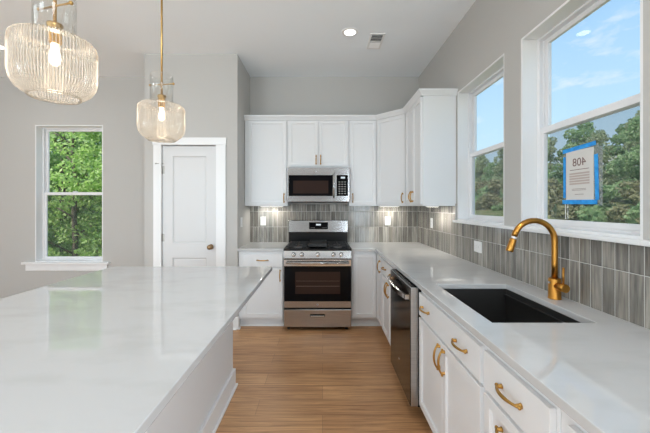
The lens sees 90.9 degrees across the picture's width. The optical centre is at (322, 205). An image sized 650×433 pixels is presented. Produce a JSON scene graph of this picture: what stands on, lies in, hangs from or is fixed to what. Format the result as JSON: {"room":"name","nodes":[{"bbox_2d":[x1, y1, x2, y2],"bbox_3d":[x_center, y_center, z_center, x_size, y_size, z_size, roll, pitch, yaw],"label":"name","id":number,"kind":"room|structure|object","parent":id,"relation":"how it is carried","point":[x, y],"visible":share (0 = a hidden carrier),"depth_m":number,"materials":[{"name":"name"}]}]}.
{"room":"kitchen","nodes":[
{"label":"kitchen","id":0,"kind":"room"},
{"bbox_2d":[144,54,239,316],"bbox_3d":[-1.492,-0.163,3.685,1.055,3.120,0.110,0,0,0],"label":"wall","id":1,"kind":"structure","parent":0,"point":[207,86],"depth_m":3.63,"materials":[{"name":"grey paint"}]},
{"bbox_2d":[155,146,215,266],"bbox_3d":[-1.549,0.353,3.625,0.684,2.071,0.106,0,0,0],"label":"door","id":2,"kind":"structure","parent":1,"relation":"in","point":[189,172],"depth_m":3.65,"materials":[{"name":"white wood"}]},
{"bbox_2d":[152,137,226,266],"bbox_3d":[-1.504,0.312,3.674,0.831,2.170,0.132,0,0,0],"label":"trim","id":3,"kind":"structure","parent":1,"relation":"attached to","point":[220,143],"depth_m":3.61,"materials":[{"name":"white wood"}]},
{"bbox_2d":[233,316,240,329],"bbox_3d":[-1.014,1.327,3.632,0.159,0.140,0.065,0,0,0],"label":"baseboard","id":4,"kind":"structure","parent":1,"relation":"attached to","point":[235,318],"depth_m":3.61,"materials":[{"name":"white wood"}]},
{"bbox_2d":[0,77,418,298],"bbox_3d":[-2.027,-0.163,4.350,6.945,3.120,0.160,0,0,0],"label":"wall","id":5,"kind":"structure","parent":0,"point":[113,106],"depth_m":4.27,"materials":[{"name":"grey paint"}]},
{"bbox_2d":[21,262,109,270],"bbox_3d":[-3.408,0.803,4.298,1.155,0.117,0.145,0,0,0],"label":"trim","id":6,"kind":"structure","parent":5,"relation":"attached to","point":[29,266],"depth_m":4.25,"materials":[{"name":"white wood"}]},
{"bbox_2d":[35,125,102,261],"bbox_3d":[-3.382,-0.167,4.351,0.907,1.828,0.158,0,0,0],"label":"window","id":7,"kind":"structure","parent":5,"relation":"in","point":[42,132],"depth_m":4.37,"materials":[{"name":"white"}]},
{"bbox_2d":[245,120,289,205],"bbox_3d":[-0.696,-0.532,4.085,0.526,1.065,0.366,0,0,0],"label":"upper cabinet","id":8,"kind":"object","parent":5,"relation":"attached to","point":[266,141],"visible":0.96,"depth_m":3.95,"materials":[{"name":"white wood"}]},
{"bbox_2d":[288,120,348,167],"bbox_3d":[-0.051,-0.770,4.085,0.760,0.590,0.366,0,0,0],"label":"upper cabinet","id":9,"kind":"object","parent":5,"relation":"attached to","point":[311,143],"visible":0.98,"depth_m":3.95,"materials":[{"name":"white wood"}]},
{"bbox_2d":[287,168,349,202],"bbox_3d":[-0.051,-0.251,4.032,0.756,0.420,0.450,0,0,0],"label":"microwave","id":10,"kind":"object","parent":9,"relation":"attached to","point":[304,185],"visible":1,"depth_m":3.86,"materials":[{"name":"metal"}]},
{"bbox_2d":[250,204,417,241],"bbox_3d":[0.162,0.257,4.265,2.247,0.560,0.010,0,0,0],"label":"tiled wall","id":11,"kind":"structure","parent":5,"relation":"attached to","point":[365,223],"depth_m":4.26,"materials":[{"name":"grey tile"}]},
{"bbox_2d":[260,217,265,224],"bbox_3d":[-0.790,0.200,4.255,0.074,0.116,0.009,0,0,0],"label":"wall outlet","id":12,"kind":"object","parent":11,"relation":"attached to","point":[262,219],"visible":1,"depth_m":4.25,"materials":[{"name":"white plastic"}]},
{"bbox_2d":[385,217,390,224],"bbox_3d":[0.868,0.200,4.255,0.074,0.116,0.009,0,0,0],"label":"wall outlet","id":13,"kind":"object","parent":11,"relation":"attached to","point":[387,219],"visible":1,"depth_m":4.25,"materials":[{"name":"white plastic"}]},
{"bbox_2d":[347,120,376,205],"bbox_3d":[0.502,-0.532,4.085,0.343,1.065,0.366,0,0,0],"label":"upper cabinet","id":14,"kind":"object","parent":5,"relation":"attached to","point":[362,133],"visible":1,"depth_m":3.95,"materials":[{"name":"white wood"}]},
{"bbox_2d":[377,114,406,205],"bbox_3d":[0.976,-0.532,3.959,0.613,1.065,0.619,0,0,0],"label":"upper cabinet","id":15,"kind":"object","parent":5,"relation":"attached to","point":[391,130],"visible":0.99,"depth_m":3.80,"materials":[{"name":"white wood"}]},
{"bbox_2d":[0,0,475,76],"bbox_3d":[-2.027,-1.773,-0.285,6.945,0.100,9.430,0,0,0],"label":"ceiling","id":16,"kind":"structure","parent":0,"point":[271,38],"depth_m":3.14,"materials":[{"name":"white paint"}]},
{"bbox_2d":[4,0,98,104],"bbox_3d":[-1.022,-1.067,1.222,0.273,1.312,0.273,0,0,14],"label":"pendant lamp","id":17,"kind":"object","parent":16,"relation":"hanging from","point":[55,30],"visible":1,"depth_m":1.23,"materials":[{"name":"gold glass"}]},
{"bbox_2d":[46,20,63,45],"bbox_3d":[-1.022,-0.659,1.222,0.052,0.082,0.052,0,0,14],"label":"socket","id":18,"kind":"object","parent":17,"relation":"attached to","point":[55,39],"depth_m":1.21,"materials":[{"name":"gold metal"}]},
{"bbox_2d":[137,0,184,142],"bbox_3d":[-1.010,-1.067,2.010,0.273,1.312,0.273,0,0,9],"label":"pendant lamp","id":19,"kind":"object","parent":16,"relation":"hanging from","point":[161,98],"visible":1,"depth_m":2.01,"materials":[{"name":"clear glass"}]},
{"bbox_2d":[157,94,165,107],"bbox_3d":[-1.010,-0.659,2.010,0.052,0.082,0.052,0,0,9],"label":"socket","id":20,"kind":"object","parent":19,"relation":"attached to","point":[160,96],"depth_m":1.99,"materials":[{"name":"gold metal"}]},
{"bbox_2d":[342,27,357,36],"bbox_3d":[0.272,-1.719,3.170,0.164,0.008,0.164,0,0,0],"label":"recessed light","id":21,"kind":"object","parent":16,"relation":"in","point":[349,32],"visible":1,"depth_m":3.16,"materials":[{"name":"white plastic"}]},
{"bbox_2d":[366,33,385,48],"bbox_3d":[0.553,-1.717,3.340,0.150,0.016,0.310,0,0,0],"label":"ceiling vent","id":22,"kind":"object","parent":16,"relation":"in","point":[375,40],"visible":1,"depth_m":3.33,"materials":[{"name":"white plastic"}]},
{"bbox_2d":[240,60,249,246],"bbox_3d":[-1.020,-0.163,4.005,0.110,3.120,0.530,0,0,0],"label":"wall","id":23,"kind":"structure","parent":0,"point":[244,76],"depth_m":3.91,"materials":[{"name":"grey paint"}]},
{"bbox_2d":[216,326,432,432],"bbox_3d":[-2.027,1.422,-0.285,6.945,0.050,9.430,0,0,0],"label":"floor","id":24,"kind":"structure","parent":0,"point":[294,379],"depth_m":2.52,"materials":[{"name":"brown wood"}]},
{"bbox_2d":[145,321,237,432],"bbox_3d":[-1.155,0.955,1.407,0.994,0.884,2.179,0,0,0],"label":"kitchen island","id":25,"kind":"object","parent":24,"relation":"on","point":[200,404],"visible":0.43,"depth_m":1.89,"materials":[{"name":"white wood"}]},
{"bbox_2d":[0,267,271,432],"bbox_3d":[-1.038,0.498,1.337,1.275,0.030,2.435,0,0,0],"label":"island countertop","id":26,"kind":"structure","parent":25,"relation":"on","point":[107,350],"depth_m":1.13,"materials":[{"name":"stone"}]},
{"bbox_2d":[239,251,283,325],"bbox_3d":[-0.700,0.955,3.931,0.518,0.884,0.658,0,0,0],"label":"base cabinet","id":27,"kind":"object","parent":24,"relation":"on","point":[265,307],"visible":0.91,"depth_m":3.65,"materials":[{"name":"white wood"}]},
{"bbox_2d":[238,242,288,250],"bbox_3d":[-0.700,0.498,3.939,0.525,0.030,0.639,0,0,0],"label":"countertop","id":28,"kind":"structure","parent":27,"relation":"on","point":[252,246],"depth_m":3.82,"materials":[{"name":"stone"}]},
{"bbox_2d":[283,220,351,328],"bbox_3d":[-0.055,0.789,3.872,0.762,1.215,0.726,0,0,0],"label":"gas range","id":29,"kind":"object","parent":24,"relation":"on","point":[317,254],"visible":1,"depth_m":3.57,"materials":[{"name":"silver metal"}]},
{"bbox_2d":[283,243,351,250],"bbox_3d":[-0.055,0.489,3.870,0.762,0.022,0.600,0,0,0],"label":"cooktop","id":30,"kind":"object","parent":29,"relation":"in","point":[291,246],"depth_m":3.62,"materials":[{"name":"black metal"}]},
{"bbox_2d":[351,251,383,325],"bbox_3d":[0.803,0.955,3.796,0.940,0.884,0.929,0,0,0],"label":"base cabinet","id":31,"kind":"object","parent":24,"relation":"on","point":[366,271],"visible":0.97,"depth_m":3.65,"materials":[{"name":"white wood"}]},
{"bbox_2d":[348,242,649,432],"bbox_3d":[0.802,0.498,1.954,0.944,0.030,4.609,0,0,0],"label":"countertop","id":32,"kind":"structure","parent":31,"relation":"on","point":[596,370],"depth_m":1.13,"materials":[{"name":"stone"}]},
{"bbox_2d":[444,289,580,322],"bbox_3d":[0.920,0.630,1.653,0.458,0.234,0.681,0,0,0],"label":"sink","id":33,"kind":"object","parent":32,"relation":"in","point":[496,305],"visible":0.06,"depth_m":1.97,"materials":[{"name":"black"}]},
{"bbox_2d":[506,218,569,299],"bbox_3d":[1.102,0.273,1.649,0.284,0.421,0.109,0,0,0],"label":"kitchen faucet","id":34,"kind":"object","parent":32,"relation":"on","point":[556,286],"visible":1,"depth_m":1.66,"materials":[{"name":"gold metal"}]},
{"bbox_2d":[381,259,395,345],"bbox_3d":[0.925,0.955,2.999,0.696,0.884,0.661,0,0,0],"label":"base cabinet","id":35,"kind":"object","parent":24,"relation":"on","point":[386,267],"visible":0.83,"depth_m":3.08,"materials":[{"name":"white wood"}]},
{"bbox_2d":[387,269,420,406],"bbox_3d":[0.876,0.958,2.361,0.738,0.878,0.598,0,0,0],"label":"dishwasher","id":36,"kind":"object","parent":24,"relation":"on","point":[405,315],"visible":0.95,"depth_m":2.18,"materials":[{"name":"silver metal"}]},
{"bbox_2d":[419,290,486,432],"bbox_3d":[0.925,0.955,1.645,0.696,0.884,0.816,0,0,0],"label":"base cabinet","id":37,"kind":"object","parent":24,"relation":"on","point":[451,358],"visible":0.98,"depth_m":1.58,"materials":[{"name":"white wood"}]},
{"bbox_2d":[484,347,560,432],"bbox_3d":[0.925,0.955,1.044,0.696,0.884,0.381,0,0,0],"label":"base cabinet","id":38,"kind":"object","parent":24,"relation":"on","point":[512,404],"visible":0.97,"depth_m":1.04,"materials":[{"name":"white wood"}]},
{"bbox_2d":[561,410,587,432],"bbox_3d":[0.925,0.955,0.551,0.696,0.884,0.601,0,0,0],"label":"base cabinet","id":39,"kind":"object","parent":24,"relation":"on","point":[568,425],"visible":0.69,"depth_m":0.82,"materials":[{"name":"white wood"}]},
{"bbox_2d":[419,0,649,239],"bbox_3d":[1.365,-0.163,-0.365,0.160,3.120,9.270,0,0,0],"label":"wall","id":40,"kind":"structure","parent":0,"point":[489,30],"depth_m":2.22,"materials":[{"name":"grey paint"}]},
{"bbox_2d":[405,96,455,205],"bbox_3d":[1.095,-0.532,3.365,0.376,1.065,0.587,0,0,0],"label":"upper cabinet","id":41,"kind":"object","parent":40,"relation":"attached to","point":[430,123],"visible":1,"depth_m":3.07,"materials":[{"name":"white wood"}]},
{"bbox_2d":[244,88,457,119],"bbox_3d":[0.275,-1.085,3.736,2.428,0.055,0.738,0,0,25],"label":"trim","id":42,"kind":"structure","parent":41,"relation":"on","point":[420,92],"depth_m":3.91,"materials":[{"name":"white wood"}]},
{"bbox_2d":[458,54,503,224],"bbox_3d":[1.366,-0.473,2.656,0.158,1.220,0.788,0,0,0],"label":"window","id":43,"kind":"structure","parent":40,"relation":"in","point":[467,96],"depth_m":3.00,"materials":[{"name":"white"}]},
{"bbox_2d":[418,204,649,329],"bbox_3d":[1.280,0.257,1.955,0.010,0.560,4.610,0,0,0],"label":"tiled wall","id":44,"kind":"structure","parent":40,"relation":"attached to","point":[610,278],"depth_m":1.67,"materials":[{"name":"grey tile"}]},
{"bbox_2d":[430,218,432,227],"bbox_3d":[1.270,0.198,3.730,0.009,0.116,0.074,0,0,0],"label":"wall outlet","id":45,"kind":"object","parent":44,"relation":"attached to","point":[431,219],"visible":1,"depth_m":3.72,"materials":[{"name":"white plastic"}]},
{"bbox_2d":[474,241,481,252],"bbox_3d":[1.270,0.334,2.620,0.009,0.090,0.124,0,0,0],"label":"wall outlet","id":46,"kind":"object","parent":44,"relation":"attached to","point":[477,245],"visible":1,"depth_m":2.60,"materials":[{"name":"white plastic"}]},
{"bbox_2d":[453,220,649,246],"bbox_3d":[1.317,0.146,1.365,0.135,0.022,3.430,0,0,0],"label":"trim","id":47,"kind":"structure","parent":40,"relation":"attached to","point":[639,242],"depth_m":1.57,"materials":[{"name":"white wood"}]},
{"bbox_2d":[521,0,642,239],"bbox_3d":[1.366,-0.473,1.679,0.158,1.220,0.792,0,0,0],"label":"window","id":48,"kind":"structure","parent":40,"relation":"in","point":[536,45],"depth_m":2.01,"materials":[{"name":"white"}]},
{"bbox_2d":[562,141,598,218],"bbox_3d":[1.397,-0.131,1.729,0.003,0.407,0.265,0,0,0],"label":"paper notice","id":49,"kind":"object","parent":48,"relation":"attached to","point":[579,166],"visible":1,"depth_m":1.73,"materials":[{"name":"paper"}]},
{"label":"outside","id":50,"kind":"structure","parent":0,"visible":0},
{"bbox_2d":[78,177,633,255],"bbox_3d":[10.000,-3.853,30.000,160.000,13.700,160.000,0,0,0],"label":"ground","id":51,"kind":"structure","parent":50,"point":[619,201],"depth_m":30.60,"materials":[{"name":"soil"}]},
{"bbox_2d":[50,139,97,254],"bbox_3d":[-14.099,-2.807,16.322,4.708,11.086,6.723,0,0,39],"label":"leafy tree","id":52,"kind":"object","parent":51,"relation":"on","point":[55,140],"visible":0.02,"depth_m":16.43,"materials":[{"name":"green plant"}]},
{"bbox_2d":[48,132,101,255],"bbox_3d":[-7.991,-0.686,10.580,4.496,7.391,3.148,0,0,0],"label":"leafy tree","id":53,"kind":"object","parent":51,"relation":"on","point":[80,155],"visible":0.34,"depth_m":10.38,"materials":[{"name":"green plant"}]},
{"bbox_2d":[48,132,101,255],"bbox_3d":[-10.083,-2.147,12.223,4.136,10.090,4.947,0,0,-36],"label":"leafy tree","id":54,"kind":"object","parent":51,"relation":"on","point":[59,158],"visible":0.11,"depth_m":11.71,"materials":[{"name":"green plant"}]},
{"bbox_2d":[48,132,101,248],"bbox_3d":[-11.755,-1.386,13.478,4.578,8.653,3.789,0,0,33],"label":"leafy tree","id":55,"kind":"object","parent":51,"relation":"on","point":[58,132],"visible":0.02,"depth_m":13.07,"materials":[{"name":"green plant"}]},
{"bbox_2d":[50,136,101,240],"bbox_3d":[-10.628,-3.629,16.277,5.471,12.655,6.351,0,0,-37],"label":"leafy tree","id":56,"kind":"object","parent":51,"relation":"on","point":[70,136],"visible":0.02,"depth_m":14.81,"materials":[{"name":"green plant"}]},
{"bbox_2d":[73,248,91,255],"bbox_3d":[-7.332,2.243,9.966,1.108,1.900,1.360,0,0,-30],"label":"sapling","id":57,"kind":"object","parent":51,"relation":"on","point":[80,250],"visible":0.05,"depth_m":9.86,"materials":[{"name":"green plant"}]},
{"bbox_2d":[475,155,489,195],"bbox_3d":[28.684,-4.745,57.655,5.344,8.879,5.309,0,0,-15],"label":"leafy tree","id":58,"kind":"object","parent":51,"relation":"on","point":[479,162],"visible":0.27,"depth_m":56.90,"materials":[{"name":"green plant"}]},
{"bbox_2d":[475,180,491,197],"bbox_3d":[20.074,-1.137,39.462,3.951,4.190,3.494,0,0,10],"label":"bush","id":59,"kind":"object","parent":51,"relation":"on","point":[482,184],"visible":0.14,"depth_m":39.32,"materials":[{"name":"green plant"}]},
{"bbox_2d":[475,185,493,208],"bbox_3d":[19.121,-0.762,37.600,3.630,3.566,2.959,0,0,22],"label":"bush","id":60,"kind":"object","parent":51,"relation":"on","point":[484,189],"visible":0.24,"depth_m":37.47,"materials":[{"name":"green plant"}]},
{"bbox_2d":[475,179,502,209],"bbox_3d":[19.126,-0.929,35.898,3.628,4.349,4.101,0,0,-42],"label":"bush","id":61,"kind":"object","parent":51,"relation":"on","point":[488,199],"visible":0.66,"depth_m":35.36,"materials":[{"name":"green plant"}]},
{"bbox_2d":[481,162,497,183],"bbox_3d":[28.345,-3.821,53.169,3.579,7.045,3.873,0,0,18],"label":"leafy tree","id":62,"kind":"object","parent":51,"relation":"on","point":[486,169],"visible":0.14,"depth_m":53.17,"materials":[{"name":"green plant"}]},
{"bbox_2d":[486,163,502,180],"bbox_3d":[27.127,-3.529,49.499,3.252,6.771,3.801,0,0,16],"label":"leafy tree","id":63,"kind":"object","parent":51,"relation":"on","point":[491,173],"visible":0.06,"depth_m":49.46,"materials":[{"name":"green plant"}]},
{"bbox_2d":[491,149,502,197],"bbox_3d":[25.722,-4.390,45.373,5.256,8.733,5.222,0,0,29],"label":"leafy tree","id":64,"kind":"object","parent":51,"relation":"on","point":[498,167],"visible":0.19,"depth_m":45.64,"materials":[{"name":"green plant"}]},
{"bbox_2d":[491,188,502,210],"bbox_3d":[19.634,-0.450,33.748,2.511,3.070,3.150,0,0,-31],"label":"bush","id":65,"kind":"object","parent":51,"relation":"on","point":[496,208],"visible":0.12,"depth_m":33.91,"materials":[{"name":"green plant"}]},
{"bbox_2d":[548,178,558,213],"bbox_3d":[20.245,-0.521,28.191,3.285,3.939,3.714,0,0,33],"label":"bush","id":66,"kind":"object","parent":51,"relation":"on","point":[553,183],"visible":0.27,"depth_m":27.33,"materials":[{"name":"green plant"}]},
{"bbox_2d":[548,136,562,180],"bbox_3d":[34.695,-6.365,50.224,6.276,10.495,6.316,0,0,38],"label":"leafy tree","id":67,"kind":"object","parent":51,"relation":"on","point":[551,149],"visible":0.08,"depth_m":48.71,"materials":[{"name":"green plant"}]},
{"bbox_2d":[551,188,562,212],"bbox_3d":[20.254,-0.195,25.998,2.615,3.198,3.280,0,0,44],"label":"bush","id":68,"kind":"object","parent":51,"relation":"on","point":[554,207],"visible":0.02,"depth_m":26.00,"materials":[{"name":"green plant"}]},
{"bbox_2d":[550,148,565,183],"bbox_3d":[27.319,-3.287,35.913,3.688,6.570,3.155,0,0,-31],"label":"leafy tree","id":69,"kind":"object","parent":51,"relation":"on","point":[560,154],"visible":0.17,"depth_m":36.03,"materials":[{"name":"green plant"}]},
{"bbox_2d":[548,173,613,220],"bbox_3d":[18.995,-0.479,24.136,4.379,4.644,3.873,0,0,-19],"label":"bush","id":70,"kind":"object","parent":51,"relation":"on","point":[557,195],"visible":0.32,"depth_m":23.67,"materials":[{"name":"green plant"}]},
{"bbox_2d":[561,121,611,174],"bbox_3d":[36.705,-6.603,44.593,5.438,10.704,5.885,0,0,-19],"label":"leafy tree","id":71,"kind":"object","parent":51,"relation":"on","point":[576,135],"visible":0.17,"depth_m":44.35,"materials":[{"name":"green plant"}]},
{"bbox_2d":[574,181,624,221],"bbox_3d":[19.048,0.034,22.279,3.726,3.632,2.970,0,0,-8],"label":"bush","id":72,"kind":"object","parent":51,"relation":"on","point":[593,212],"visible":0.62,"depth_m":21.56,"materials":[{"name":"green plant"}]},
{"bbox_2d":[580,129,626,201],"bbox_3d":[27.030,-3.656,31.270,4.582,7.663,4.612,0,0,-18],"label":"leafy tree","id":73,"kind":"object","parent":51,"relation":"on","point":[597,136],"visible":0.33,"depth_m":30.67,"materials":[{"name":"green plant"}]},
{"bbox_2d":[602,124,638,184],"bbox_3d":[36.058,-5.679,38.411,4.236,8.822,4.952,0,0,-22],"label":"leafy tree","id":74,"kind":"object","parent":51,"relation":"on","point":[617,149],"visible":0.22,"depth_m":38.10,"materials":[{"name":"green plant"}]},
{"bbox_2d":[605,116,639,200],"bbox_3d":[27.287,-3.691,27.121,4.559,8.292,4.213,0,0,15],"label":"leafy tree","id":75,"kind":"object","parent":51,"relation":"on","point":[625,165],"visible":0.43,"depth_m":27.60,"materials":[{"name":"green plant"}]},
{"bbox_2d":[606,180,639,222],"bbox_3d":[20.134,0.015,19.953,3.239,3.434,2.865,0,0,19],"label":"bush","id":76,"kind":"object","parent":51,"relation":"on","point":[634,193],"visible":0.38,"depth_m":20.41,"materials":[{"name":"green plant"}]},
{"bbox_2d":[617,110,639,180],"bbox_3d":[33.265,-5.400,33.289,5.601,9.307,5.565,0,0,-9],"label":"leafy tree","id":77,"kind":"object","parent":51,"relation":"on","point":[627,146],"visible":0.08,"depth_m":33.67,"materials":[{"name":"green plant"}]},
{"bbox_2d":[623,201,639,223],"bbox_3d":[19.702,0.086,18.179,3.845,3.748,3.065,0,0,30],"label":"bush","id":78,"kind":"object","parent":51,"relation":"on","point":[634,211],"visible":0.22,"depth_m":18.75,"materials":[{"name":"green plant"}]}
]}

